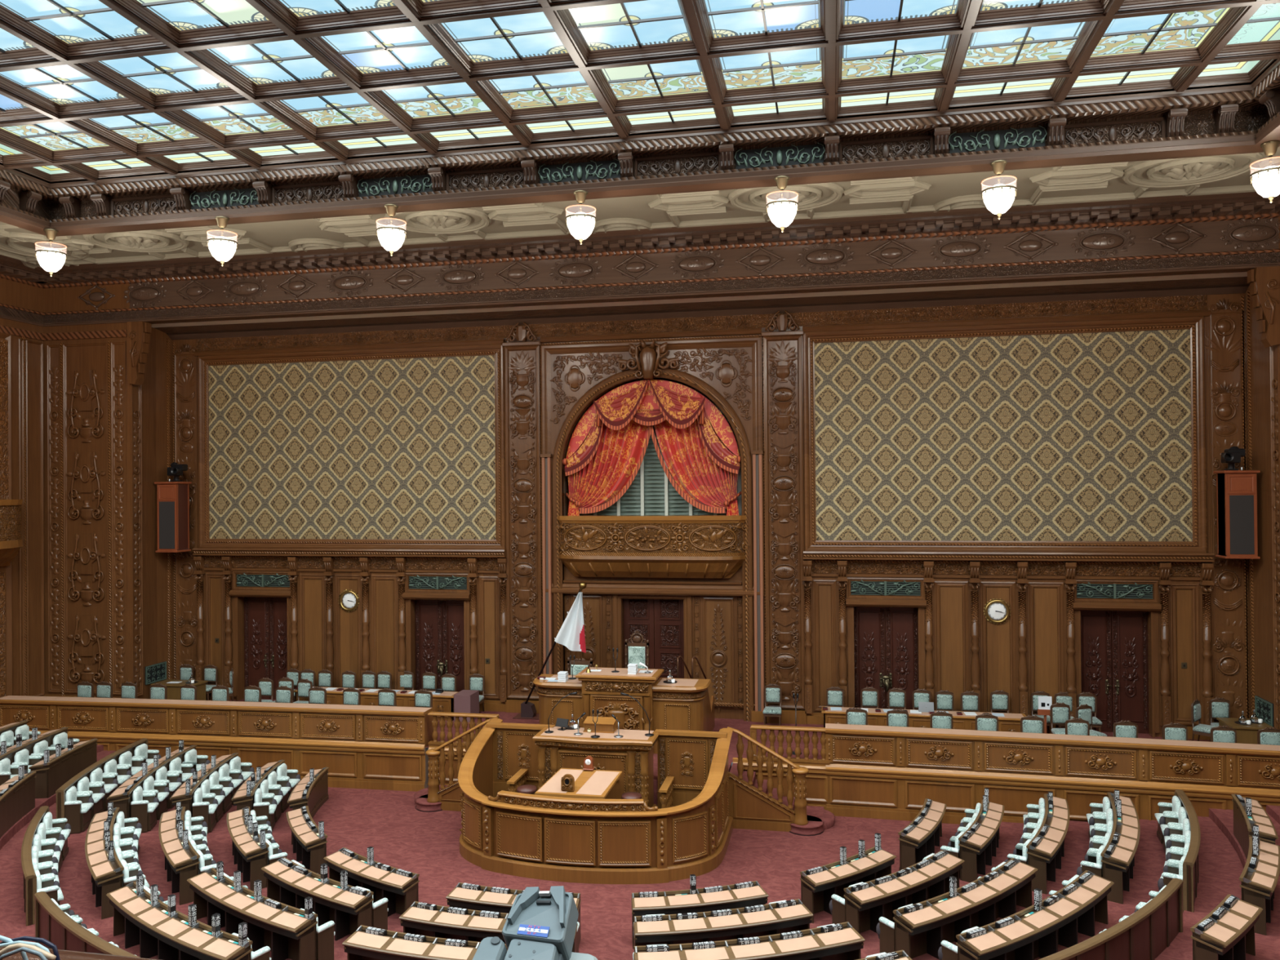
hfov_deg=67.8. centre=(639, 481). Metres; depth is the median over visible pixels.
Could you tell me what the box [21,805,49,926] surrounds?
wall
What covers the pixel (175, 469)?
camera
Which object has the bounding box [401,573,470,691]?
door
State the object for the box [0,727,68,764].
curved desk
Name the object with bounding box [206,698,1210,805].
floor
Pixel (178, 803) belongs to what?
name plate
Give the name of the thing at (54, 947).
cable
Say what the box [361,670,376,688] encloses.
chair
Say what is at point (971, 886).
name plate
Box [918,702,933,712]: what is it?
laptop
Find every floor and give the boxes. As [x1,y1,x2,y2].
[0,744,1279,959]
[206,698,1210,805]
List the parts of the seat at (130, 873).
backrest, armrest, arm post, arm post, armrest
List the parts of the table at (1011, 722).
panel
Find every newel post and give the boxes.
[425,748,440,803]
[791,766,808,825]
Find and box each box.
[453,689,479,722]
[537,675,545,679]
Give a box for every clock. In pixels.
[337,589,359,612]
[582,755,595,770]
[983,598,1010,624]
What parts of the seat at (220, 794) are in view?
backrest, arm post, armrest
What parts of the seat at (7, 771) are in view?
backrest, arm post, armrest, arm post, armrest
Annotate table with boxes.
[150,679,208,700]
[293,686,459,720]
[534,768,622,799]
[821,706,1026,732]
[1216,717,1272,744]
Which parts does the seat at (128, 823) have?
backrest, armrest, arm post, armrest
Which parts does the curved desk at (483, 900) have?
panel, panel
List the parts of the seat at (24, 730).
backrest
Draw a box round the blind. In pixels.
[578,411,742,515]
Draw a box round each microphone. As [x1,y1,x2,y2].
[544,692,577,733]
[568,655,576,679]
[573,711,586,735]
[591,709,599,737]
[611,647,619,672]
[611,714,622,737]
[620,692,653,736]
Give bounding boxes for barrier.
[0,695,434,791]
[825,723,1279,824]
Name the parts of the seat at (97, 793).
backrest, armrest, arm post, arm post, armrest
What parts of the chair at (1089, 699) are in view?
frame, seat rail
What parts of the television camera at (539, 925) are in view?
hinge arm, clamp rail, battery plate, clamp rail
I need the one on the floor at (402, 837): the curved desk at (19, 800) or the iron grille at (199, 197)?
the curved desk at (19, 800)
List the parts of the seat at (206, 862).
backrest, armrest, arm post, armrest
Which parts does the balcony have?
rail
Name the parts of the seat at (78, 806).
backrest, arm post, armrest, arm post, armrest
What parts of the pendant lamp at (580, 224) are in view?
lamp shade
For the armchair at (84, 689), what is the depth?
29.24 m
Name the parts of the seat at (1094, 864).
armrest, armrest, arm post, arm post, backrest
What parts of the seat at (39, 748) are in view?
armrest, backrest, armrest, arm post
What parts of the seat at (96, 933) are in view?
armrest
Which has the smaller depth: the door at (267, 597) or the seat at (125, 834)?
the seat at (125, 834)
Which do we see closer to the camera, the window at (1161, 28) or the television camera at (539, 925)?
the television camera at (539, 925)
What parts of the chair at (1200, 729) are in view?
leg, frame, seat rail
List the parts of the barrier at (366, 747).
panel, panel, panel, panel, panel, panel, panel, rail, string moulding, panel, panel, panel, panel, panel, panel, panel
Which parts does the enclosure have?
panel, panel, rail, carved panel, panel, rail, panel, carved panel, panel, rail, panel, panel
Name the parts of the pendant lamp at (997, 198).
stem, lamp shade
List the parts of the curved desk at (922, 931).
panel, panel, panel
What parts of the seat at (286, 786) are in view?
backrest, arm post, armrest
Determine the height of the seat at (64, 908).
0.930 m
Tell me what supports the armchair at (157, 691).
on the floor at (744, 726)
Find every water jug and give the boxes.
[185,672,197,684]
[564,714,580,729]
[662,670,676,683]
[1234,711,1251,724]
[1249,709,1262,724]
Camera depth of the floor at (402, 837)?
20.16 m
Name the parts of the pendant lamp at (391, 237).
lamp shade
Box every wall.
[0,278,44,697]
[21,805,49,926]
[34,891,139,957]
[55,737,147,818]
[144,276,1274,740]
[1038,878,1182,959]
[1174,789,1200,912]
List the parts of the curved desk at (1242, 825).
panel, panel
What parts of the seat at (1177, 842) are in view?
armrest, armrest, arm post, backrest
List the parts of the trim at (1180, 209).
egg moulding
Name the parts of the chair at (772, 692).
seat rail, frame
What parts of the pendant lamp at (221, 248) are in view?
stem, lamp shade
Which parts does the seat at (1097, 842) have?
armrest, armrest, arm post, backrest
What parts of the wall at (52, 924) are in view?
post, panel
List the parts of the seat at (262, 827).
armrest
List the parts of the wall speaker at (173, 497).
panel, board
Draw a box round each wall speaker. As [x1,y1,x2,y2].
[154,481,191,552]
[1213,470,1260,559]
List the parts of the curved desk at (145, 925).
panel, panel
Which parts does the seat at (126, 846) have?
backrest, arm post, armrest, armrest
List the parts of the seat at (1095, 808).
armrest, arm post, armrest, backrest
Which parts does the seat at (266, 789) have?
backrest, arm post, armrest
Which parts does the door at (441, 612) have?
handle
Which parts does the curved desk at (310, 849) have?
panel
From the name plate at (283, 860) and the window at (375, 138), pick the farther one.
the window at (375, 138)
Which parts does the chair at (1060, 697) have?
frame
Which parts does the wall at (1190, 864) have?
rail, post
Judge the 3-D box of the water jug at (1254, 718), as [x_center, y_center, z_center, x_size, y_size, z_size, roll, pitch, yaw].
[15.926,6.074,24.670,0.380,0.330,0.374,-1,0,11]
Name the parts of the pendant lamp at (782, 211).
stem, lamp shade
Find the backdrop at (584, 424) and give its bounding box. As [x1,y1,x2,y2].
[565,379,649,459]
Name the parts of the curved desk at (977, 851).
panel, panel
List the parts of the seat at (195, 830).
backrest, armrest, arm post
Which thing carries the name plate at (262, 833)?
on the curved desk at (250, 857)
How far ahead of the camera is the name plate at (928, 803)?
21.80 m
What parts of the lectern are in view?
carved panel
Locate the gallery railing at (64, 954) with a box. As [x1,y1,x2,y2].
[0,946,158,959]
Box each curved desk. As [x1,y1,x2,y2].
[0,720,27,736]
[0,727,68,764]
[0,771,36,838]
[28,738,97,798]
[84,807,124,919]
[106,745,196,818]
[106,881,252,959]
[158,806,199,905]
[169,752,239,817]
[186,867,317,959]
[226,806,269,890]
[231,760,284,813]
[261,857,373,940]
[286,805,327,875]
[287,767,328,817]
[323,847,419,916]
[342,924,507,959]
[399,901,577,952]
[445,882,581,945]
[631,880,768,948]
[633,898,813,946]
[633,921,865,959]
[800,846,896,923]
[844,849,964,933]
[857,950,912,959]
[893,857,1038,959]
[897,798,946,870]
[955,870,1114,959]
[958,799,1004,882]
[1026,793,1069,894]
[1100,791,1140,904]
[1190,893,1262,959]
[1231,793,1278,858]
[1239,836,1279,935]
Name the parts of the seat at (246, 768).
backrest, arm post, armrest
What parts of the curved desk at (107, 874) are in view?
panel, panel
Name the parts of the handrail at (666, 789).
rail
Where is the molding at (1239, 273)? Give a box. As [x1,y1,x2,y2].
[151,271,1247,327]
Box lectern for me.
[532,726,659,808]
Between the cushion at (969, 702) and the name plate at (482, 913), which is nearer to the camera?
the name plate at (482, 913)
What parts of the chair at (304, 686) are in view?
frame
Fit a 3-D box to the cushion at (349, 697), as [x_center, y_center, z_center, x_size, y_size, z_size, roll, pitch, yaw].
[-8.507,6.378,27.993,0.470,0.370,0.055,-1,0,15]
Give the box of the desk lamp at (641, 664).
[639,662,650,673]
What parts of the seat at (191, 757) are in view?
armrest, backrest, arm post, armrest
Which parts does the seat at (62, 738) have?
armrest, backrest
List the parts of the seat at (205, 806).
backrest, arm post, armrest, arm post, armrest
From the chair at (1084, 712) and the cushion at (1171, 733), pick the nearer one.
the cushion at (1171, 733)
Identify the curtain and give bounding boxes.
[564,419,652,515]
[648,395,741,515]
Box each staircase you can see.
[413,716,498,812]
[727,726,835,835]
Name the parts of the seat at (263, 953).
armrest, arm post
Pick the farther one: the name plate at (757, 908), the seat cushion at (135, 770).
the seat cushion at (135, 770)
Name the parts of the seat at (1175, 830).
armrest, arm post, armrest, backrest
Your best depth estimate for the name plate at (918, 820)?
20.71 m
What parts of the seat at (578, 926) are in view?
arm post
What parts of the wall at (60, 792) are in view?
post, rail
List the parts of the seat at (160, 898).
backrest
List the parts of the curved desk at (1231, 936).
panel, panel, panel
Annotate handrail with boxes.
[506,768,528,792]
[658,776,674,808]
[676,655,691,678]
[691,656,706,679]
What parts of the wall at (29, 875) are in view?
post, rail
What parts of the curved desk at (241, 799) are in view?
panel, panel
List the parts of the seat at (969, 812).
arm post, armrest, backrest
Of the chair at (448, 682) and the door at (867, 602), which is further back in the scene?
the chair at (448, 682)
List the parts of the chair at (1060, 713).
frame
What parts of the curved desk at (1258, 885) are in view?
panel, panel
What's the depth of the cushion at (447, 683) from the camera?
29.79 m
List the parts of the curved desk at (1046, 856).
panel, panel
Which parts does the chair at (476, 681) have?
frame, leg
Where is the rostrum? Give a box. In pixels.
[533,666,714,754]
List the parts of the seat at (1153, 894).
armrest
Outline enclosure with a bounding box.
[457,718,733,884]
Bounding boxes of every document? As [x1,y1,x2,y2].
[166,681,181,683]
[325,687,336,690]
[365,688,378,692]
[544,677,556,679]
[638,670,653,672]
[830,706,841,710]
[910,710,921,713]
[963,711,977,715]
[991,712,1004,716]
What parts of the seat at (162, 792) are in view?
backrest, armrest, arm post, arm post, armrest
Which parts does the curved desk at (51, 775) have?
panel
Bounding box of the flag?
[512,582,586,719]
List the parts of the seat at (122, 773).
backrest, armrest, arm post, armrest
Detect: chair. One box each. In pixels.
[179,663,193,679]
[204,664,217,700]
[228,667,234,701]
[257,677,273,702]
[272,676,293,702]
[286,667,300,689]
[293,668,315,702]
[293,678,312,703]
[318,669,333,687]
[342,670,356,688]
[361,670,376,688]
[377,670,391,688]
[400,670,414,689]
[422,671,437,689]
[440,673,456,691]
[468,673,484,713]
[567,657,592,675]
[625,630,648,668]
[762,683,782,725]
[826,686,844,706]
[860,686,879,708]
[888,687,906,709]
[912,688,930,709]
[935,689,954,711]
[960,690,979,711]
[990,689,1008,712]
[1031,690,1053,733]
[1049,702,1070,734]
[1053,691,1073,728]
[1075,704,1106,736]
[1076,692,1102,732]
[1191,698,1216,741]
[1208,697,1230,726]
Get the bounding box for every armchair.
[76,680,93,697]
[96,680,112,697]
[120,681,137,698]
[149,683,167,699]
[180,684,196,700]
[211,684,229,701]
[244,684,261,702]
[275,685,293,702]
[308,686,326,703]
[342,687,360,705]
[377,688,395,706]
[413,688,432,707]
[845,706,867,724]
[886,708,908,726]
[929,711,953,728]
[975,712,998,731]
[1020,715,1044,733]
[1065,717,1089,735]
[1113,720,1137,737]
[1162,722,1187,740]
[1210,724,1236,742]
[1257,726,1279,745]
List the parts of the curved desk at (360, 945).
panel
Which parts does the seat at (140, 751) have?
armrest, backrest, arm post, armrest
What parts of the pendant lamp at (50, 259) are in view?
lamp shade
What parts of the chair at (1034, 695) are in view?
frame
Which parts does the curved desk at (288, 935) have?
panel, panel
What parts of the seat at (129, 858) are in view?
backrest, armrest, arm post, armrest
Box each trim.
[0,28,1279,236]
[0,152,1279,268]
[0,191,1279,326]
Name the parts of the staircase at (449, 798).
handrail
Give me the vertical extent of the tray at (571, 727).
0.020 m
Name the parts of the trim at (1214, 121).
carved panel, carved panel, carved panel, carved panel, carved panel, carved panel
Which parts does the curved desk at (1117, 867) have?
panel, panel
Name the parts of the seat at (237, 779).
backrest, arm post, armrest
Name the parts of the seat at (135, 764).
armrest, backrest, arm post, armrest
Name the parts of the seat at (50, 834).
backrest, armrest, arm post, armrest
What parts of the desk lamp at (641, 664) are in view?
arm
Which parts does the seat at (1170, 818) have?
armrest, arm post, armrest, backrest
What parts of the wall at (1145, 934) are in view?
panel, post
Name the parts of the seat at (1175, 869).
arm post, armrest, armrest, arm post, arm post, backrest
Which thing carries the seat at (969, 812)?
on the floor at (402, 837)
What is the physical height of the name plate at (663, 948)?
0.090 m
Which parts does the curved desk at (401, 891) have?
panel, panel, panel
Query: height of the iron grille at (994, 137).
0.477 m
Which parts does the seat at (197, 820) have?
backrest, arm post, armrest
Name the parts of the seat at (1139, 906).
armrest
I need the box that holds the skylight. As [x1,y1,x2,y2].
[0,0,1279,183]
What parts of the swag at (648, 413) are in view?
brocade panel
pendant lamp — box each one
[35,228,66,276]
[206,216,237,266]
[376,204,406,256]
[565,190,595,244]
[765,175,798,232]
[981,160,1017,219]
[1249,140,1279,202]
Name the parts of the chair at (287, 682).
frame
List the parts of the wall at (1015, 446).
wall panel, wall panel, wall panel, dado cornice, fabric panel, bead moulding, skirting, wall panel, wall panel, carved panel, arch frame, rope moulding, door frame, bay cornice, bead moulding, skirting, soffit cornice, frieze moulding, carved panel, wall panel, wall panel, wall panel, fabric panel, bead moulding, skirting, dado cornice, wall panel, wall panel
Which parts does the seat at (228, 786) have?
backrest, arm post, armrest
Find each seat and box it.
[0,730,26,746]
[0,742,11,751]
[0,757,26,785]
[11,748,42,773]
[13,724,40,740]
[31,740,55,759]
[31,844,57,871]
[31,857,59,883]
[32,833,60,862]
[34,869,63,905]
[36,822,64,871]
[42,812,71,860]
[49,732,79,750]
[51,897,79,918]
[64,786,93,833]
[64,911,95,931]
[76,776,105,819]
[81,925,114,944]
[88,767,118,810]
[102,759,131,787]
[112,834,138,860]
[113,822,138,849]
[114,846,142,871]
[115,811,142,854]
[116,751,143,776]
[120,858,149,888]
[130,786,159,831]
[132,743,161,765]
[142,775,169,819]
[143,884,168,905]
[154,766,182,808]
[167,757,195,785]
[182,748,210,771]
[184,810,207,835]
[184,819,207,842]
[187,829,208,850]
[189,839,213,860]
[192,787,217,832]
[195,848,216,874]
[200,779,225,822]
[208,771,233,813]
[217,763,243,804]
[223,872,248,888]
[229,755,254,782]
[231,933,271,959]
[250,809,271,831]
[252,819,274,839]
[253,787,276,831]
[257,828,279,848]
[259,779,283,822]
[265,838,287,865]
[266,771,291,812]
[276,763,300,798]
[291,859,317,873]
[299,908,335,959]
[355,885,388,929]
[577,921,579,952]
[632,914,665,937]
[829,881,863,924]
[866,951,886,957]
[875,903,912,953]
[922,853,933,860]
[937,926,978,959]
[940,831,964,878]
[947,822,973,847]
[955,812,978,836]
[959,802,981,826]
[977,862,1005,879]
[1004,838,1031,864]
[1013,827,1038,854]
[1019,817,1043,843]
[1022,797,1044,824]
[1022,807,1044,833]
[1046,874,1079,897]
[1076,844,1105,877]
[1084,832,1111,861]
[1086,796,1111,838]
[1088,819,1113,848]
[1089,808,1113,837]
[1122,898,1152,918]
[1134,884,1166,911]
[1154,795,1181,843]
[1157,855,1186,890]
[1160,806,1186,854]
[1163,842,1189,872]
[1164,817,1190,848]
[1165,830,1191,861]
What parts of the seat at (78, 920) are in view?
armrest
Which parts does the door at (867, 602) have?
handle, handle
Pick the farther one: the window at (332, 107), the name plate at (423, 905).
the window at (332, 107)
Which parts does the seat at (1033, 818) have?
armrest, arm post, backrest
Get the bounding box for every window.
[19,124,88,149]
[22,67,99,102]
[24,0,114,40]
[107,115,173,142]
[111,160,131,168]
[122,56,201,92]
[142,0,228,27]
[194,152,213,162]
[199,106,271,133]
[227,44,314,82]
[281,145,297,155]
[294,96,372,124]
[334,0,350,13]
[338,31,431,71]
[373,137,386,147]
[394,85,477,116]
[454,17,555,59]
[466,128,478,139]
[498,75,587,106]
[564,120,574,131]
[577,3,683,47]
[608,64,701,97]
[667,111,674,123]
[707,0,818,35]
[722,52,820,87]
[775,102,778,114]
[843,40,946,76]
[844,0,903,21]
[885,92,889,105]
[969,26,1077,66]
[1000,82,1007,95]
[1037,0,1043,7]
[1102,13,1217,54]
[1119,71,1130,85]
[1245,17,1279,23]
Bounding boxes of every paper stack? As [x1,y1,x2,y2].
[557,671,568,682]
[627,663,638,674]
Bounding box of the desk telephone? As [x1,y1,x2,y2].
[435,688,443,693]
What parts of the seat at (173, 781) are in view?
backrest, armrest, arm post, arm post, armrest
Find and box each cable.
[0,935,28,959]
[0,936,60,959]
[0,940,50,953]
[0,942,56,959]
[0,946,47,959]
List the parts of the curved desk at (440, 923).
panel, panel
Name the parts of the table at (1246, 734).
panel, panel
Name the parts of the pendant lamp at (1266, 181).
lamp shade, stem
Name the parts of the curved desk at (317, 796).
panel, panel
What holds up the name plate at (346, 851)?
on the curved desk at (401, 891)
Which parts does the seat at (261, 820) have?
backrest, arm post, armrest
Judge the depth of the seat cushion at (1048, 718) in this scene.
26.25 m
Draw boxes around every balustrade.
[427,711,499,746]
[750,724,829,764]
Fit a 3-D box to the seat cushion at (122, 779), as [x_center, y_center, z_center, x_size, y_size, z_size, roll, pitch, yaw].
[-13.205,7.554,24.127,0.360,0.105,0.508,0,0,-3]
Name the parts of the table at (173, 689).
panel, panel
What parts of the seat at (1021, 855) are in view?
armrest, arm post, backrest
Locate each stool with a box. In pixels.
[516,784,537,794]
[621,791,641,799]
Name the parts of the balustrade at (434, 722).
rail, rail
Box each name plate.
[0,741,6,754]
[0,788,8,795]
[8,780,19,787]
[16,733,22,746]
[17,764,24,779]
[31,727,37,740]
[44,750,49,763]
[55,743,61,756]
[67,737,73,750]
[103,820,109,838]
[104,830,110,848]
[107,801,113,817]
[107,840,114,859]
[124,784,133,792]
[133,776,142,783]
[136,874,143,895]
[142,761,147,775]
[150,884,158,906]
[153,754,158,767]
[165,746,170,759]
[168,893,175,916]
[176,800,181,811]
[176,810,181,826]
[177,819,183,837]
[178,739,183,751]
[182,829,188,847]
[185,778,191,793]
[188,903,196,927]
[192,770,197,784]
[200,762,206,776]
[211,755,216,768]
[211,912,220,937]
[216,861,223,880]
[233,870,240,891]
[238,921,247,946]
[244,807,248,822]
[246,780,251,794]
[247,814,252,831]
[250,773,255,786]
[252,822,257,839]
[253,879,262,900]
[256,766,261,780]
[259,829,265,847]
[264,766,272,773]
[264,898,280,909]
[280,857,293,867]
[293,865,308,875]
[301,806,306,814]
[302,789,307,796]
[303,813,310,822]
[304,896,312,918]
[305,782,311,788]
[307,821,315,829]
[309,768,314,782]
[318,821,324,837]
[320,862,327,882]
[340,869,347,889]
[341,848,354,857]
[348,886,366,895]
[364,926,386,936]
[367,846,373,865]
[374,862,391,871]
[395,868,412,877]
[403,933,426,942]
[416,902,436,910]
[444,938,467,946]
[447,906,467,915]
[461,883,480,890]
[479,911,500,918]
[490,886,510,893]
[638,891,658,897]
[640,915,662,921]
[645,944,669,951]
[676,912,697,919]
[689,874,696,894]
[692,941,715,949]
[703,885,723,893]
[711,908,732,916]
[734,881,753,888]
[737,936,759,945]
[744,904,765,912]
[776,899,796,908]
[780,930,803,939]
[806,866,823,875]
[821,923,843,933]
[840,845,846,865]
[851,882,869,891]
[858,839,865,858]
[875,832,880,851]
[875,875,892,884]
[875,951,898,959]
[896,867,912,876]
[903,825,914,834]
[903,902,923,913]
[913,816,922,825]
[915,859,930,869]
[920,808,928,817]
[925,799,931,808]
[933,851,946,860]
[949,875,956,897]
[961,882,977,893]
[963,831,972,839]
[966,927,986,938]
[970,822,979,831]
[982,795,987,812]
[984,787,988,804]
[984,871,999,881]
[995,916,1014,928]
[1004,860,1016,871]
[1031,836,1041,847]
[1034,888,1042,911]
[1040,826,1048,835]
[1044,894,1058,906]
[1048,791,1053,808]
[1062,884,1077,895]
[1078,872,1091,884]
[1106,844,1114,855]
[1112,833,1119,844]
[1114,789,1119,806]
[1116,799,1121,817]
[1197,918,1213,931]
[1212,906,1226,919]
[1223,896,1236,908]
[1235,794,1244,803]
[1245,797,1251,816]
[1249,857,1257,869]
[1252,834,1258,856]
[1253,824,1258,835]
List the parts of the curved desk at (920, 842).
panel, panel, panel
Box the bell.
[586,664,591,672]
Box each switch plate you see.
[485,658,489,663]
[1181,662,1186,668]
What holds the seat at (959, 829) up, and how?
on the floor at (402, 837)
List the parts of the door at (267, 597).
handle, handle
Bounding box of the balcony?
[555,515,749,578]
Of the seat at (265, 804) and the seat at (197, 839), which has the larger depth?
the seat at (265, 804)
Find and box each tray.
[104,810,119,875]
[129,886,248,951]
[177,810,196,862]
[208,872,315,923]
[360,930,507,950]
[564,725,580,729]
[642,927,848,951]
[662,680,676,683]
[895,862,1017,919]
[959,883,1081,945]
[960,804,988,844]
[1029,797,1052,852]
[1105,795,1121,860]
[1234,720,1251,724]
[1242,805,1253,828]
[1243,855,1257,885]
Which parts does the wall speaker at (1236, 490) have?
board, panel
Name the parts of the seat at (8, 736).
backrest, armrest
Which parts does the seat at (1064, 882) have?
armrest, armrest, backrest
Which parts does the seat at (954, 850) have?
armrest, arm post, armrest, arm post, backrest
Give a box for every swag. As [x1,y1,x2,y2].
[562,412,603,475]
[593,379,648,430]
[631,381,666,425]
[649,379,705,428]
[697,406,741,474]
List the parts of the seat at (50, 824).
backrest, armrest, arm post, armrest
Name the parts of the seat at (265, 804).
backrest, armrest, arm post, arm post, armrest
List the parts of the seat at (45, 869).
backrest, armrest, arm post, armrest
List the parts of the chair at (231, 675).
frame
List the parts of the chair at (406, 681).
frame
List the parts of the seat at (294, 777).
backrest, arm post, armrest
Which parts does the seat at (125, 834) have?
backrest, armrest, arm post, armrest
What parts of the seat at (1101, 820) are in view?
armrest, armrest, arm post, backrest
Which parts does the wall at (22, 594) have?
bay moulding, balcony rail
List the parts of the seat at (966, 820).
armrest, backrest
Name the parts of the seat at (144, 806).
backrest, arm post, armrest, arm post, armrest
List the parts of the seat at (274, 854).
backrest, armrest, arm post, armrest, arm post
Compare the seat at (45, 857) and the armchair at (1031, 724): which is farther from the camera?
the armchair at (1031, 724)
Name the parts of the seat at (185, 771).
backrest, armrest, arm post, armrest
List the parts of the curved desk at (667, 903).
panel, panel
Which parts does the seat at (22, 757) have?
armrest, backrest, arm post, armrest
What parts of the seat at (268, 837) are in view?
armrest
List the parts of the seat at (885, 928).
armrest, arm post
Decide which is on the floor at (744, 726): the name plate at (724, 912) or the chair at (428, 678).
the chair at (428, 678)
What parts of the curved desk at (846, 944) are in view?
panel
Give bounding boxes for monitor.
[555,717,568,730]
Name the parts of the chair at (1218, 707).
frame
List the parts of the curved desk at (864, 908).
panel, panel, panel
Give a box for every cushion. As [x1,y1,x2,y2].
[52,862,57,871]
[53,851,60,862]
[53,875,59,883]
[55,840,64,851]
[57,887,63,901]
[60,829,71,840]
[77,684,91,697]
[80,802,93,813]
[92,792,105,803]
[97,684,110,697]
[104,783,117,793]
[117,774,131,784]
[121,685,135,698]
[131,766,142,775]
[132,840,138,849]
[133,828,142,839]
[133,851,138,860]
[144,879,149,888]
[146,759,153,765]
[147,802,158,813]
[150,687,164,699]
[157,791,168,801]
[168,782,181,791]
[180,667,191,679]
[181,688,195,700]
[182,773,192,782]
[195,764,207,771]
[201,826,207,835]
[204,668,215,680]
[205,684,216,691]
[208,804,217,814]
[212,688,226,701]
[214,795,225,804]
[222,786,233,796]
[229,671,231,685]
[231,778,243,788]
[241,771,253,780]
[244,688,259,702]
[258,681,271,695]
[261,699,272,702]
[269,804,276,814]
[274,795,283,804]
[275,689,290,702]
[279,680,291,688]
[280,786,290,795]
[287,671,298,684]
[288,778,300,787]
[293,700,308,703]
[297,682,310,696]
[301,672,313,685]
[309,690,324,703]
[319,673,330,686]
[342,674,354,687]
[343,691,358,705]
[362,674,374,687]
[377,674,390,688]
[378,692,394,705]
[400,674,412,687]
[415,693,430,706]
[422,675,435,688]
[441,677,454,690]
[470,677,483,690]
[479,695,484,702]
[570,664,587,675]
[628,646,645,668]
[762,706,781,715]
[765,687,780,702]
[827,690,842,705]
[847,711,866,724]
[862,691,877,706]
[888,713,906,726]
[889,692,904,706]
[914,693,928,707]
[932,715,951,728]
[937,693,952,709]
[962,695,977,710]
[977,717,996,731]
[991,694,1007,709]
[1022,720,1042,733]
[1022,814,1028,824]
[1032,694,1047,710]
[1032,715,1050,723]
[1051,728,1065,734]
[1052,706,1068,723]
[1056,696,1072,711]
[1067,722,1088,735]
[1078,708,1091,724]
[1079,696,1095,711]
[1086,813,1093,824]
[1089,729,1106,736]
[1089,825,1093,835]
[1092,716,1102,724]
[1115,724,1136,737]
[1154,813,1164,824]
[1160,824,1168,835]
[1164,727,1186,740]
[1164,835,1169,844]
[1165,848,1169,860]
[1192,724,1216,733]
[1193,703,1200,720]
[1210,722,1218,726]
[1211,702,1228,717]
[1213,730,1235,742]
[1260,732,1279,745]
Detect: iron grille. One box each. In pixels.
[189,187,258,208]
[356,173,432,196]
[537,158,620,183]
[734,142,825,168]
[948,124,1047,153]
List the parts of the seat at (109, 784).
backrest, armrest, arm post, arm post, armrest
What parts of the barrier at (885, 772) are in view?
panel, panel, panel, panel, panel, panel, rail, string moulding, panel, panel, panel, panel, panel, panel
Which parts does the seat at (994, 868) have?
backrest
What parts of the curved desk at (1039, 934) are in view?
panel, panel, panel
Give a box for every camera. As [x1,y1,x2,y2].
[167,462,187,481]
[472,885,597,959]
[1221,446,1244,470]
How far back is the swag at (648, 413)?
29.00 m
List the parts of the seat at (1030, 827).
arm post, armrest, backrest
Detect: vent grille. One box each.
[235,573,289,586]
[408,575,466,589]
[850,579,920,595]
[1076,582,1152,599]
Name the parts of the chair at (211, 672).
frame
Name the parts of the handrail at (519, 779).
rail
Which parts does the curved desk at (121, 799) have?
panel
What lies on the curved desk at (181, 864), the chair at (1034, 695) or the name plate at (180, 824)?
the name plate at (180, 824)
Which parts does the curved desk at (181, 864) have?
panel, panel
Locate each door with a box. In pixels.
[228,570,293,700]
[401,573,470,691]
[623,598,684,679]
[845,577,926,709]
[1071,579,1161,737]
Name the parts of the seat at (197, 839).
backrest, armrest, arm post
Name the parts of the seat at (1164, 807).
armrest, arm post, armrest, backrest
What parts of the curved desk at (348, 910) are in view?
panel, panel, panel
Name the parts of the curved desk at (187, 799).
panel, panel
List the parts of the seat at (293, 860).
backrest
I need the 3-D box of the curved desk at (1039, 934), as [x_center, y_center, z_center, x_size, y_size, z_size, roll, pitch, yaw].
[6.617,7.442,15.575,4.103,0.990,0.649,0,0,-38]
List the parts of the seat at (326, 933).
backrest, arm post, armrest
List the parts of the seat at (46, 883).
backrest, armrest, arm post, armrest, arm post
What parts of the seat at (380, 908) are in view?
backrest, armrest, arm post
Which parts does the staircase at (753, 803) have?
handrail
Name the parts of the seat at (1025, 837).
armrest, backrest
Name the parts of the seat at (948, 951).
armrest, arm post, backrest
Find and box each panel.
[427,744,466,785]
[733,757,830,809]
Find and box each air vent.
[144,661,166,684]
[1254,695,1274,726]
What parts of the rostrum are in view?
bead frame, carved panel, bead frame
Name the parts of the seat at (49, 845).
backrest, armrest, arm post, armrest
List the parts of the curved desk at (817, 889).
panel, panel, panel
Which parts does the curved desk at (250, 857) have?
panel, panel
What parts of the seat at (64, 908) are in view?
backrest, armrest, armrest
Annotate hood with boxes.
[228,589,291,598]
[401,592,470,600]
[845,598,926,608]
[1072,602,1161,612]
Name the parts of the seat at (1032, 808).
armrest, arm post, backrest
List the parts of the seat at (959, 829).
armrest, backrest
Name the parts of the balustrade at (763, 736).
post, rail, rail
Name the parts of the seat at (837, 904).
armrest, arm post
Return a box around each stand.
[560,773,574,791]
[582,715,617,733]
[791,693,801,755]
[1037,696,1052,733]
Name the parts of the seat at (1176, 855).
armrest, armrest, arm post, backrest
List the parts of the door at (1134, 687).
handle, handle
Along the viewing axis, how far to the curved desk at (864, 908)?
17.31 m
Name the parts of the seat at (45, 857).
backrest, arm post, armrest, armrest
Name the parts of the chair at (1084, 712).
frame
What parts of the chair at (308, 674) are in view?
frame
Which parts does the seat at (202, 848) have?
backrest, armrest, arm post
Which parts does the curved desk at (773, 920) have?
panel, panel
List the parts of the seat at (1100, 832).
armrest, armrest, arm post, backrest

